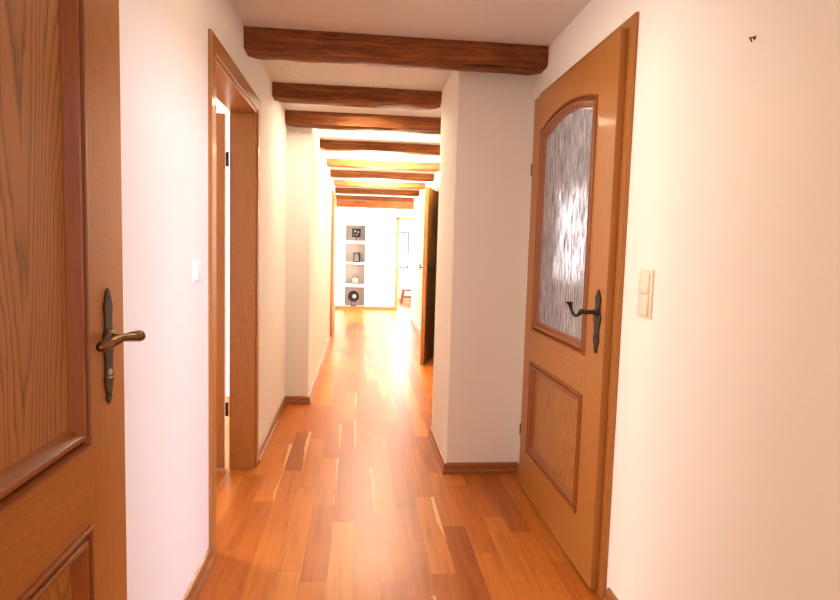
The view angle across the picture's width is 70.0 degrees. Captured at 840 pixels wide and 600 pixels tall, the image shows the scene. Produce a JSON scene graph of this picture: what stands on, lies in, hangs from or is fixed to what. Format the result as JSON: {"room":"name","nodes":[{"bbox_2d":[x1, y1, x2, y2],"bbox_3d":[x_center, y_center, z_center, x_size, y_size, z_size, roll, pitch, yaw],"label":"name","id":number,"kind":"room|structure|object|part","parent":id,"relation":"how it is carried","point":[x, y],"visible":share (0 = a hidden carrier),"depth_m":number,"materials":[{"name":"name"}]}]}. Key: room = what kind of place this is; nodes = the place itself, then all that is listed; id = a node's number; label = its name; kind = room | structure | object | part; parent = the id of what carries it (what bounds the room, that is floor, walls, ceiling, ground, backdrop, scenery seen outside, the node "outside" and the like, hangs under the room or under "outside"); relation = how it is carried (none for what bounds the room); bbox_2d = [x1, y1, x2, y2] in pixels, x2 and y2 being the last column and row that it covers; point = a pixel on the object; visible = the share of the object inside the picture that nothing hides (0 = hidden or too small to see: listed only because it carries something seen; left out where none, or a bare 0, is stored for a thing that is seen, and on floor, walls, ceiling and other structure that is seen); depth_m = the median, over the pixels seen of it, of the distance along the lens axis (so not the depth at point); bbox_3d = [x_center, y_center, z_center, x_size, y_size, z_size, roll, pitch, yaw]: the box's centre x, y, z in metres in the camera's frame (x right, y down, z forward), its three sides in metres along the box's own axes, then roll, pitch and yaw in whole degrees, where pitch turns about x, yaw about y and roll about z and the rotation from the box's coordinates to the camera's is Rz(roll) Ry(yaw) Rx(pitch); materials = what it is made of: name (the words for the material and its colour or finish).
{"room":"home hallway","nodes":[
{"label":"home hallway","id":0,"kind":"room"},
{"bbox_2d":[119,0,334,599],"bbox_3d":[-1.051,-0.401,5.106,0.313,2.340,13.600,1,5,-6],"label":"wall","id":1,"kind":"structure","parent":0,"point":[164,43],"depth_m":1.93,"materials":[{"name":"paint"}]},
{"bbox_2d":[0,0,145,599],"bbox_3d":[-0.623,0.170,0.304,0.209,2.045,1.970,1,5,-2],"label":"door","id":2,"kind":"structure","parent":1,"relation":"in","point":[63,485],"depth_m":1.03,"materials":[{"name":"brown wood"}]},
{"bbox_3d":[-0.597,-0.205,0.756,0.017,0.932,0.569,1,5,-6],"label":"panel","id":3,"kind":"part","parent":2,"relation":"part of","materials":[{"name":"brown wood"}]},
{"bbox_3d":[-0.581,-0.207,0.757,0.026,1.030,0.663,1,5,-6],"label":"panel moulding","id":4,"kind":"part","parent":2,"relation":"part of","materials":[{"name":"brown wood"}]},
{"bbox_3d":[-0.607,0.692,0.834,0.026,0.475,0.663,1,5,-6],"label":"panel moulding","id":5,"kind":"part","parent":2,"relation":"part of","materials":[{"name":"brown wood"}]},
{"bbox_3d":[-0.623,0.692,0.833,0.017,0.381,0.569,1,5,-6],"label":"panel","id":6,"kind":"part","parent":2,"relation":"part of","materials":[{"name":"brown wood"}]},
{"bbox_3d":[-0.625,0.093,1.204,0.004,0.234,0.049,1,5,-6],"label":"handle","id":7,"kind":"part","parent":2,"relation":"part of","materials":[{"name":"black metal"}]},
{"bbox_3d":[-0.585,0.079,1.168,0.073,0.033,0.110,1,5,-6],"label":"lever","id":8,"kind":"part","parent":2,"relation":"part of","materials":[{"name":"brown metal"}]},
{"bbox_2d":[192,259,201,282],"bbox_3d":[-0.762,-0.100,2.054,0.016,0.082,0.082,1,5,-6],"label":"light switch","id":9,"kind":"object","parent":1,"relation":"attached to","point":[196,264],"visible":1,"depth_m":2.03,"materials":[{"name":"white plastic"}]},
{"bbox_2d":[182,547,213,599],"bbox_3d":[-0.714,1.073,1.366,0.020,0.060,1.942,1,5,-6],"label":"baseboard","id":10,"kind":"structure","parent":1,"relation":"attached to","point":[203,570],"depth_m":2.16,"materials":[{"name":"brown wood"}]},
{"bbox_2d":[208,28,260,556],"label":"door frame","id":11,"kind":"structure","parent":1,"relation":"in","point":[226,83],"depth_m":3.18,"materials":[{"name":"brown wood"}]},
{"bbox_2d":[258,335,330,462],"bbox_3d":[-1.055,0.694,5.684,0.200,0.060,4.605,1,5,-6],"label":"baseboard","id":12,"kind":"structure","parent":1,"relation":"attached to","point":[287,399],"depth_m":4.67,"materials":[{"name":"brown wood"}]},
{"bbox_2d":[329,190,336,337],"bbox_3d":[-1.215,-0.500,8.384,0.040,1.970,0.990,1,5,-6],"label":"door","id":13,"kind":"structure","parent":1,"relation":"in","point":[334,201],"depth_m":8.01,"materials":[{"name":"brown wood"}]},
{"bbox_2d":[226,118,229,395],"bbox_3d":[-2.057,-0.122,1.499,2.407,2.340,6.600,1,5,-6],"label":"wall","id":14,"kind":"structure","parent":0,"point":[227,120],"depth_m":4.75,"materials":[{"name":"paint"}]},
{"bbox_2d":[335,207,413,306],"bbox_3d":[-0.212,-0.971,12.050,3.220,2.340,0.200,1,5,-6],"label":"wall","id":15,"kind":"structure","parent":0,"point":[375,287],"depth_m":11.90,"materials":[{"name":"paint"}]},
{"bbox_2d":[348,291,358,305],"bbox_3d":[-1.332,-0.031,11.990,0.220,0.305,0.062,1,5,-6],"label":"decorative plate","id":16,"kind":"object","parent":15,"relation":"in","point":[353,296],"visible":1,"depth_m":11.97,"materials":[{"name":"ceramic"}]},
{"bbox_2d":[351,274,358,283],"bbox_3d":[-1.297,-0.415,11.960,0.125,0.192,0.112,4,5,25],"label":"lantern","id":17,"kind":"object","parent":15,"relation":"in","point":[354,280],"visible":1,"depth_m":11.93,"materials":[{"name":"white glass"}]},
{"bbox_2d":[352,278,357,283],"bbox_3d":[-1.298,-0.386,11.963,0.132,0.135,0.106,1,5,-6],"label":"jar","id":18,"kind":"object","parent":15,"relation":"in","point":[354,280],"depth_m":11.92,"materials":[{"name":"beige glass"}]},
{"bbox_2d":[352,228,360,240],"bbox_3d":[-1.262,-1.292,11.886,0.170,0.245,0.060,1,5,-6],"label":"picture frame","id":19,"kind":"object","parent":15,"relation":"in","point":[356,233],"visible":1,"depth_m":11.87,"materials":[{"name":"paper"}]},
{"bbox_3d":[-1.260,-1.330,11.880,0.170,0.170,0.018,1,5,-6],"label":"frame","id":20,"kind":"part","parent":19,"relation":"part of","materials":[{"name":"black"}]},
{"bbox_2d":[353,252,359,261],"bbox_3d":[-1.258,-0.847,11.923,0.134,0.195,0.026,1,5,-6],"label":"photo frame","id":21,"kind":"object","parent":15,"relation":"in","point":[356,256],"visible":1,"depth_m":11.92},
{"bbox_2d":[354,253,358,260],"bbox_3d":[-1.259,-0.848,11.927,0.096,0.160,0.014,1,5,-6],"label":"photo","id":22,"kind":"object","parent":21,"relation":"attached to","point":[356,255],"depth_m":11.92},
{"bbox_2d":[335,306,394,309],"bbox_3d":[-1.099,0.157,11.950,1.200,0.060,0.020,1,5,-6],"label":"baseboard","id":23,"kind":"structure","parent":15,"relation":"attached to","point":[336,307],"depth_m":11.95,"materials":[{"name":"brown wood"}]},
{"bbox_2d":[395,217,413,309],"bbox_3d":[-0.019,-0.711,11.983,0.930,1.845,0.020,1,5,-6],"label":"door frame","id":24,"kind":"structure","parent":15,"relation":"attached to","point":[398,218],"depth_m":11.91,"materials":[{"name":"brown wood"}]},
{"bbox_2d":[197,299,602,599],"bbox_3d":[-0.745,0.687,6.695,6.100,0.080,16.700,1,5,-6],"label":"floor","id":25,"kind":"structure","parent":0,"point":[349,497],"depth_m":2.83,"materials":[{"name":"brown wood"}]},
{"bbox_2d":[400,288,411,303],"bbox_3d":[-0.240,-0.077,13.387,0.398,0.339,0.320,1,5,-6],"label":"wooden stool","id":26,"kind":"object","parent":25,"relation":"on","point":[402,289],"visible":0.52,"depth_m":13.24,"materials":[{"name":"brown wood"}]},
{"bbox_2d":[216,0,592,197],"bbox_3d":[-0.682,-1.688,6.542,6.100,0.520,16.600,1,5,-6],"label":"ceiling","id":27,"kind":"structure","parent":0,"point":[528,22],"depth_m":2.77,"materials":[{"name":"paint"}]},
{"bbox_2d":[272,82,441,109],"bbox_3d":[-0.397,-1.303,3.835,1.063,0.122,0.150,1,5,-6],"label":"ceiling beam","id":28,"kind":"structure","parent":27,"relation":"attached to","point":[334,95],"depth_m":3.77,"materials":[{"name":"brown wood"}]},
{"bbox_2d":[285,110,440,134],"bbox_3d":[-0.260,-1.325,4.492,1.466,0.121,0.148,1,5,-6],"label":"ceiling beam","id":29,"kind":"structure","parent":27,"relation":"attached to","point":[295,118],"depth_m":4.42,"materials":[{"name":"brown wood"}]},
{"bbox_2d":[336,195,413,202],"bbox_3d":[-0.773,-1.758,10.412,1.466,0.107,0.151,1,5,-6],"label":"ceiling beam","id":30,"kind":"structure","parent":27,"relation":"attached to","point":[338,197],"depth_m":10.35,"materials":[{"name":"brown wood"}]},
{"bbox_2d":[337,200,413,209],"bbox_3d":[-0.826,-1.795,11.285,1.535,0.148,0.140,1,5,-6],"label":"ceiling beam","id":31,"kind":"structure","parent":27,"relation":"attached to","point":[340,203],"depth_m":11.22,"materials":[{"name":"brown wood"}]},
{"bbox_2d":[335,187,418,195],"bbox_3d":[-0.705,-1.686,9.334,1.385,0.110,0.150,1,5,-6],"label":"ceiling beam","id":32,"kind":"structure","parent":27,"relation":"attached to","point":[363,191],"depth_m":9.28,"materials":[{"name":"brown wood"}]},
{"bbox_2d":[320,139,439,155],"bbox_3d":[-0.277,-1.407,5.558,1.284,0.112,0.151,1,5,-6],"label":"ceiling beam","id":33,"kind":"structure","parent":27,"relation":"attached to","point":[386,148],"depth_m":5.49,"materials":[{"name":"brown wood"}]},
{"bbox_2d":[334,179,425,189],"bbox_3d":[-0.563,-1.625,8.417,1.285,0.107,0.148,1,5,-6],"label":"ceiling beam","id":34,"kind":"structure","parent":27,"relation":"attached to","point":[337,182],"depth_m":8.35,"materials":[{"name":"brown wood"}]},
{"bbox_2d":[330,170,433,181],"bbox_3d":[-0.469,-1.552,7.483,1.286,0.113,0.151,1,5,-6],"label":"ceiling beam","id":35,"kind":"structure","parent":27,"relation":"attached to","point":[346,174],"depth_m":7.42,"materials":[{"name":"brown wood"}]},
{"bbox_2d":[326,158,439,171],"bbox_3d":[-0.382,-1.492,6.609,1.284,0.103,0.150,1,5,-6],"label":"ceiling beam","id":36,"kind":"structure","parent":27,"relation":"attached to","point":[331,162],"depth_m":6.55,"materials":[{"name":"brown wood"}]},
{"bbox_2d":[244,26,548,74],"bbox_3d":[-0.104,-1.219,2.944,1.468,0.137,0.148,1,5,-6],"label":"ceiling beam","id":37,"kind":"structure","parent":27,"relation":"attached to","point":[262,43],"depth_m":2.89,"materials":[{"name":"brown wood"}]},
{"bbox_2d":[397,220,412,298],"bbox_3d":[-0.308,-1.099,13.517,3.320,2.340,2.750,1,5,-6],"label":"wall","id":38,"kind":"structure","parent":0,"point":[404,274],"depth_m":14.53,"materials":[{"name":"paint"}]},
{"bbox_2d":[398,232,408,267],"bbox_3d":[-0.586,-1.208,14.468,0.615,0.860,0.070,1,5,-6],"label":"window","id":39,"kind":"structure","parent":38,"relation":"in","point":[403,236],"depth_m":14.50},
{"bbox_2d":[411,0,839,599],"bbox_3d":[0.327,-0.301,4.395,0.535,2.340,11.900,1,5,-6],"label":"wall","id":40,"kind":"structure","parent":0,"point":[726,478],"depth_m":1.59,"materials":[{"name":"paint"}]},
{"bbox_2d":[410,317,420,335],"bbox_3d":[-0.012,0.456,8.821,0.020,0.060,3.190,1,5,-6],"label":"baseboard","id":41,"kind":"structure","parent":40,"relation":"attached to","point":[417,328],"depth_m":9.30,"materials":[{"name":"brown wood"}]},
{"bbox_2d":[419,186,438,364],"bbox_3d":[0.115,-0.311,6.648,0.287,1.965,1.020,1,5,-3],"label":"door","id":42,"kind":"structure","parent":40,"relation":"in","point":[431,195],"depth_m":6.41,"materials":[{"name":"brown wood"}]},
{"bbox_2d":[428,426,518,477],"bbox_3d":[0.198,0.813,4.707,0.425,0.060,3.030,1,5,-6],"label":"baseboard","id":43,"kind":"structure","parent":40,"relation":"attached to","point":[453,467],"depth_m":3.34,"materials":[{"name":"brown wood"}]},
{"bbox_2d":[518,12,638,598],"bbox_3d":[0.641,0.015,2.596,0.263,2.035,1.067,1,5,-6],"label":"door","id":44,"kind":"structure","parent":40,"relation":"in","point":[580,166],"depth_m":2.37,"materials":[{"name":"brown wood"}]},
{"bbox_3d":[0.588,0.569,2.676,0.026,0.475,0.702,1,5,-6],"label":"panel moulding","id":45,"kind":"part","parent":44,"relation":"part of","materials":[{"name":"brown wood"}]},
{"bbox_3d":[0.605,0.569,2.677,0.017,0.381,0.608,1,5,-6],"label":"panel","id":46,"kind":"part","parent":44,"relation":"part of","materials":[{"name":"brown wood"}]},
{"bbox_3d":[0.614,-0.330,2.599,0.026,1.030,0.702,1,5,-6],"label":"panel moulding","id":47,"kind":"part","parent":44,"relation":"part of","materials":[{"name":"brown wood"}]},
{"bbox_3d":[0.626,-0.328,2.600,0.005,0.932,0.608,1,5,-6],"label":"glass pane","id":48,"kind":"part","parent":44,"relation":"part of","materials":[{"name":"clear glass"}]},
{"bbox_3d":[0.594,0.038,2.205,0.091,0.053,0.107,1,5,-6],"label":"lever","id":49,"kind":"part","parent":44,"relation":"part of","materials":[{"name":"black metal"}]},
{"bbox_3d":[0.642,0.079,2.176,0.004,0.234,0.066,1,5,-6],"label":"handle","id":50,"kind":"part","parent":44,"relation":"part of","materials":[{"name":"black metal"}]},
{"bbox_2d":[603,588,617,599],"bbox_3d":[0.835,1.203,0.366,0.020,0.060,3.550,1,5,-6],"label":"baseboard","id":51,"kind":"structure","parent":40,"relation":"attached to","point":[609,595],"depth_m":2.10,"materials":[{"name":"brown wood"}]},
{"bbox_2d":[636,269,653,318],"bbox_3d":[0.707,-0.020,1.890,0.016,0.152,0.082,1,5,-6],"label":"light switch","id":52,"kind":"object","parent":40,"relation":"attached to","point":[646,279],"visible":1,"depth_m":1.87,"materials":[{"name":"beige plastic"}]}
]}

